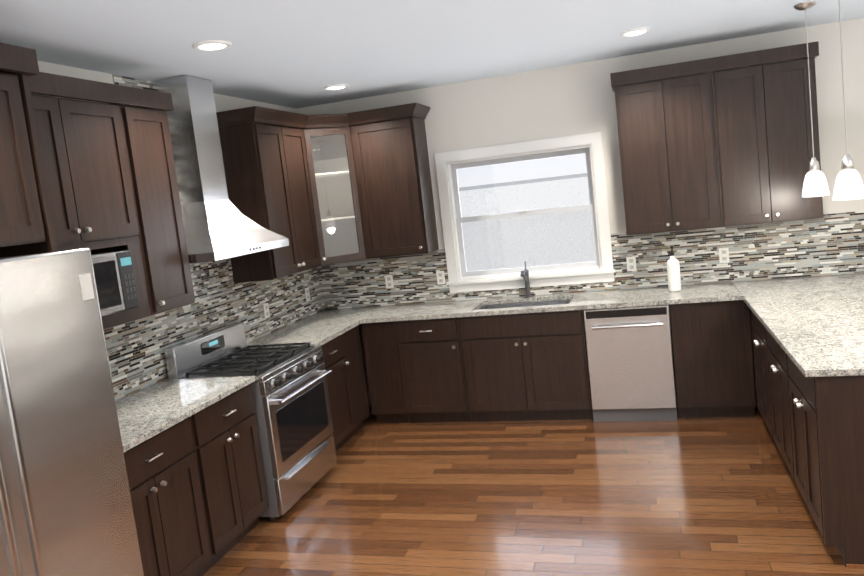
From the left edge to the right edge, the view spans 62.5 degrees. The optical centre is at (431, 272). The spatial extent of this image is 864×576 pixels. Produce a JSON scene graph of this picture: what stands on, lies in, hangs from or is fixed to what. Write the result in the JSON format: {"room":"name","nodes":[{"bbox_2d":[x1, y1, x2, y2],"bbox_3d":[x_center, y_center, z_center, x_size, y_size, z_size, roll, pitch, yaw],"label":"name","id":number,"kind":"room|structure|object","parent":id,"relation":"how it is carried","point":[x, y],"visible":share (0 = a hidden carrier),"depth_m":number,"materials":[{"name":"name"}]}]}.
{"room":"kitchen","nodes":[
{"label":"kitchen","id":0,"kind":"room"},
{"bbox_2d":[36,61,322,400],"bbox_3d":[-2.183,0.404,2.960,0.160,2.760,7.900,-5,6,17],"label":"wall","id":1,"kind":"structure","parent":0,"point":[136,354],"depth_m":4.84,"materials":[{"name":"tile"}]},
{"bbox_2d":[0,43,57,257],"bbox_3d":[-1.969,0.542,2.227,0.664,2.595,1.726,-5,6,17],"label":"wall cabinet","id":2,"kind":"object","parent":1,"relation":"attached to","point":[26,225],"visible":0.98,"depth_m":2.77,"materials":[{"name":"brown wood"}]},
{"bbox_2d":[28,72,163,329],"bbox_3d":[-1.840,-0.300,3.432,0.346,1.216,0.899,-5,6,17],"label":"upper cabinet","id":3,"kind":"object","parent":1,"relation":"attached to","point":[110,177],"depth_m":3.52,"materials":[{"name":"brown wood"}]},
{"bbox_2d":[91,250,139,316],"bbox_3d":[-1.762,0.103,3.486,0.347,0.348,0.525,-5,6,17],"label":"microwave","id":4,"kind":"object","parent":3,"relation":"in","point":[115,279],"visible":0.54,"depth_m":3.54,"materials":[{"name":"silver plastic"}]},
{"bbox_2d":[128,87,194,311],"bbox_3d":[-1.678,-0.379,3.989,0.346,1.216,0.427,-5,6,17],"label":"upper cabinet","id":5,"kind":"object","parent":1,"relation":"attached to","point":[149,107],"depth_m":3.99,"materials":[{"name":"brown wood"}]},
{"bbox_2d":[151,75,288,263],"bbox_3d":[-1.431,-0.672,4.601,0.491,1.146,0.924,-5,6,17],"label":"range hood","id":6,"kind":"object","parent":1,"relation":"attached to","point":[218,224],"visible":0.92,"depth_m":4.49,"materials":[{"name":"silver metal"}]},
{"bbox_2d":[263,303,269,318],"bbox_3d":[-1.301,0.302,5.611,0.008,0.116,0.072,-5,6,17],"label":"electrical outlet","id":7,"kind":"object","parent":1,"relation":"attached to","point":[266,310],"visible":1,"depth_m":5.60,"materials":[{"name":"white plastic"}]},
{"bbox_2d":[305,287,309,300],"bbox_3d":[-1.100,0.195,6.304,0.008,0.116,0.072,-5,6,17],"label":"electrical outlet","id":8,"kind":"object","parent":1,"relation":"attached to","point":[307,293],"visible":1,"depth_m":6.30,"materials":[{"name":"white plastic"}]},
{"bbox_2d":[0,0,863,108],"bbox_3d":[1.443,-1.328,1.662,8.100,0.120,7.900,-5,6,17],"label":"ceiling","id":9,"kind":"structure","parent":0,"point":[296,54],"depth_m":4.10,"materials":[{"name":"white paint"}]},
{"bbox_2d":[192,40,231,50],"bbox_3d":[-1.152,-1.185,3.737,0.200,0.016,0.200,-5,6,17],"label":"recessed light","id":10,"kind":"object","parent":9,"relation":"in","point":[212,45],"visible":1,"depth_m":3.70,"materials":[{"name":"white paint"}]},
{"bbox_2d":[323,84,348,89],"bbox_3d":[-0.737,-1.419,5.473,0.200,0.016,0.200,-5,6,17],"label":"recessed light","id":11,"kind":"object","parent":9,"relation":"in","point":[336,87],"visible":1,"depth_m":5.43,"materials":[{"name":"white paint"}]},
{"bbox_2d":[619,28,650,36],"bbox_3d":[1.329,-1.568,4.665,0.200,0.016,0.200,-5,6,17],"label":"recessed light","id":12,"kind":"object","parent":9,"relation":"in","point":[634,32],"visible":1,"depth_m":4.63,"materials":[{"name":"white paint"}]},
{"bbox_2d":[794,1,829,197],"bbox_3d":[2.377,-1.073,4.474,0.160,1.190,0.160,-5,6,17],"label":"pendant light","id":13,"kind":"object","parent":9,"relation":"hanging from","point":[815,184],"visible":1,"depth_m":4.47,"materials":[{"name":"white glass"}]},
{"bbox_2d":[833,0,863,200],"bbox_3d":[2.234,-0.991,3.866,0.160,1.190,0.160,-5,6,17],"label":"pendant light","id":14,"kind":"object","parent":9,"relation":"hanging from","point":[849,185],"visible":1,"depth_m":3.87,"materials":[{"name":"white glass"}]},
{"bbox_2d":[203,399,863,575],"bbox_3d":[1.767,1.508,1.966,8.100,0.100,7.900,-5,6,17],"label":"floor","id":15,"kind":"structure","parent":0,"point":[715,496],"depth_m":4.12,"materials":[{"name":"brown wood"}]},
{"bbox_2d":[0,247,143,575],"bbox_3d":[-1.723,0.886,2.514,0.840,1.800,1.020,-5,6,17],"label":"refrigerator","id":16,"kind":"object","parent":15,"relation":"on","point":[66,507],"visible":1,"depth_m":2.58,"materials":[{"name":"grey metal"}]},
{"bbox_2d":[124,411,223,575],"bbox_3d":[-1.561,1.229,3.473,0.616,0.882,0.722,-5,6,17],"label":"base cabinet","id":17,"kind":"object","parent":15,"relation":"on","point":[198,492],"depth_m":3.48,"materials":[{"name":"brown wood"}]},
{"bbox_2d":[200,384,268,555],"bbox_3d":[-1.394,1.148,4.048,0.616,0.882,0.644,-5,6,17],"label":"base cabinet","id":18,"kind":"object","parent":15,"relation":"on","point":[231,436],"depth_m":3.98,"materials":[{"name":"brown wood"}]},
{"bbox_2d":[115,376,255,451],"bbox_3d":[-1.525,0.737,3.691,0.637,0.033,1.288,-5,6,17],"label":"countertop","id":19,"kind":"structure","parent":18,"relation":"on","point":[147,413],"depth_m":3.80,"materials":[{"name":"stone"}]},
{"bbox_2d":[164,322,336,518],"bbox_3d":[-1.122,0.933,4.711,0.733,1.105,0.822,-5,6,17],"label":"gas range","id":20,"kind":"object","parent":15,"relation":"on","point":[292,412],"visible":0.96,"depth_m":4.53,"materials":[{"name":"grey metal"}]},
{"bbox_2d":[321,326,369,451],"bbox_3d":[-0.940,0.934,5.554,0.646,0.882,0.878,-5,6,17],"label":"base cabinet","id":21,"kind":"object","parent":15,"relation":"on","point":[346,383],"visible":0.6,"depth_m":5.50,"materials":[{"name":"brown wood"}]},
{"bbox_2d":[247,317,362,348],"bbox_3d":[-1.003,0.485,5.482,0.637,0.033,0.829,-5,6,17],"label":"countertop","id":22,"kind":"structure","parent":21,"relation":"on","point":[314,332],"depth_m":5.49,"materials":[{"name":"stone"}]},
{"bbox_2d":[361,318,471,422],"bbox_3d":[-0.063,0.781,6.047,0.825,0.882,0.646,-5,6,17],"label":"base cabinet","id":23,"kind":"object","parent":15,"relation":"on","point":[415,371],"visible":0.88,"depth_m":5.78,"materials":[{"name":"brown wood"}]},
{"bbox_2d":[458,310,592,421],"bbox_3d":[0.792,0.711,5.790,0.963,0.882,0.644,-5,6,17],"label":"base cabinet","id":24,"kind":"object","parent":15,"relation":"on","point":[527,367],"visible":0.88,"depth_m":5.51,"materials":[{"name":"brown wood"}]},
{"bbox_2d":[583,305,676,421],"bbox_3d":[1.543,0.654,5.539,0.610,0.879,0.656,-5,6,17],"label":"dishwasher","id":25,"kind":"object","parent":15,"relation":"on","point":[630,363],"visible":0.96,"depth_m":5.28,"materials":[{"name":"grey metal"}]},
{"bbox_2d":[668,300,755,417],"bbox_3d":[2.106,0.601,5.417,0.529,0.882,0.597,-5,6,17],"label":"base cabinet","id":26,"kind":"object","parent":15,"relation":"on","point":[712,359],"visible":0.77,"depth_m":5.14,"materials":[{"name":"brown wood"}]},
{"bbox_2d":[749,308,768,428],"bbox_3d":[2.467,0.649,4.592,0.623,0.882,0.701,-5,6,17],"label":"base cabinet","id":27,"kind":"object","parent":15,"relation":"on","point":[758,360],"depth_m":4.86,"materials":[{"name":"brown wood"}]},
{"bbox_2d":[299,273,863,322],"bbox_3d":[1.076,0.230,5.643,4.553,0.033,0.637,-5,6,17],"label":"countertop","id":28,"kind":"structure","parent":27,"relation":"on","point":[724,291],"depth_m":5.50,"materials":[{"name":"stone"}]},
{"bbox_2d":[478,299,570,309],"bbox_3d":[0.754,0.380,5.749,0.814,0.208,0.454,-5,6,17],"label":"sink","id":29,"kind":"object","parent":28,"relation":"in","point":[526,304],"visible":0.02,"depth_m":5.94,"materials":[{"name":"silver metal"}]},
{"bbox_2d":[520,261,531,297],"bbox_3d":[0.767,0.071,5.875,0.062,0.301,0.241,-5,6,17],"label":"faucet","id":30,"kind":"object","parent":28,"relation":"on","point":[524,273],"visible":1,"depth_m":5.95,"materials":[{"name":"silver metal"}]},
{"bbox_2d":[667,245,680,291],"bbox_3d":[1.843,-0.030,5.441,0.094,0.349,0.107,-5,6,17],"label":"soap dispenser","id":31,"kind":"object","parent":28,"relation":"on","point":[673,274],"visible":1,"depth_m":5.42,"materials":[{"name":"white plastic"}]},
{"bbox_2d":[739,285,863,376],"bbox_3d":[2.386,0.271,3.876,1.038,0.033,1.950,-5,6,17],"label":"countertop","id":32,"kind":"structure","parent":27,"relation":"on","point":[814,326],"depth_m":3.89,"materials":[{"name":"stone"}]},
{"bbox_2d":[761,323,788,468],"bbox_3d":[2.300,0.729,4.019,0.623,0.882,0.783,-5,6,17],"label":"base cabinet","id":33,"kind":"object","parent":15,"relation":"on","point":[774,402],"depth_m":4.29,"materials":[{"name":"brown wood"}]},
{"bbox_2d":[781,348,863,568],"bbox_3d":[2.137,0.812,3.421,0.646,0.882,0.747,-5,6,17],"label":"base cabinet","id":34,"kind":"object","parent":15,"relation":"on","point":[815,425],"depth_m":3.16,"materials":[{"name":"brown wood"}]},
{"bbox_2d":[297,18,863,404],"bbox_3d":[2.748,-0.429,5.475,7.950,2.760,0.160,-5,6,17],"label":"wall","id":35,"kind":"structure","parent":0,"point":[563,101],"depth_m":5.71,"materials":[{"name":"white paint"}]},
{"bbox_2d":[300,123,367,258],"bbox_3d":[-0.805,-0.660,5.898,0.296,1.046,0.296,-5,6,17],"label":"upper cabinet","id":36,"kind":"object","parent":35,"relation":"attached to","point":[321,190],"depth_m":6.01,"materials":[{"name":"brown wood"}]},
{"bbox_2d":[385,275,393,287],"bbox_3d":[-0.382,0.084,6.369,0.072,0.116,0.008,-5,6,17],"label":"electrical outlet","id":37,"kind":"object","parent":35,"relation":"attached to","point":[389,281],"visible":1,"depth_m":6.37,"materials":[{"name":"white plastic"}]},
{"bbox_2d":[436,271,444,284],"bbox_3d":[0.076,0.048,6.231,0.072,0.116,0.008,-5,6,17],"label":"electrical outlet","id":38,"kind":"object","parent":35,"relation":"attached to","point":[440,277],"visible":1,"depth_m":6.23,"materials":[{"name":"white plastic"}]},
{"bbox_2d":[434,132,614,292],"bbox_3d":[0.772,-0.478,6.012,1.425,1.210,0.180,-5,6,17],"label":"window","id":39,"kind":"structure","parent":35,"relation":"in","point":[597,206],"depth_m":6.00,"materials":[{"name":"white paint"}]},
{"bbox_2d":[626,257,636,270],"bbox_3d":[1.614,-0.067,5.767,0.072,0.116,0.008,-5,6,17],"label":"electrical outlet","id":40,"kind":"object","parent":35,"relation":"attached to","point":[631,263],"visible":1,"depth_m":5.76,"materials":[{"name":"white plastic"}]},
{"bbox_2d":[610,59,713,234],"bbox_3d":[1.803,-0.930,5.421,0.715,1.216,0.346,-5,6,17],"label":"upper cabinet","id":41,"kind":"object","parent":35,"relation":"attached to","point":[664,148],"depth_m":5.27,"materials":[{"name":"brown wood"}]},
{"bbox_2d":[719,248,728,262],"bbox_3d":[2.281,-0.132,5.564,0.072,0.116,0.008,-5,6,17],"label":"electrical outlet","id":42,"kind":"object","parent":35,"relation":"attached to","point":[723,255],"visible":1,"depth_m":5.56,"materials":[{"name":"white plastic"}]},
{"bbox_2d":[702,41,822,227],"bbox_3d":[2.410,-0.979,5.238,0.713,1.216,0.346,-5,6,17],"label":"upper cabinet","id":43,"kind":"object","parent":35,"relation":"attached to","point":[726,147],"depth_m":5.08,"materials":[{"name":"brown wood"}]},
{"label":"outside","id":44,"kind":"structure","parent":0,"visible":0},
{"bbox_2d":[457,153,594,270],"bbox_3d":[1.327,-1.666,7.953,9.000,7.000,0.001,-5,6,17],"label":"window glass","id":45,"kind":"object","parent":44,"point":[529,181],"depth_m":8.16,"materials":[{"name":"clear glass"}]}
]}

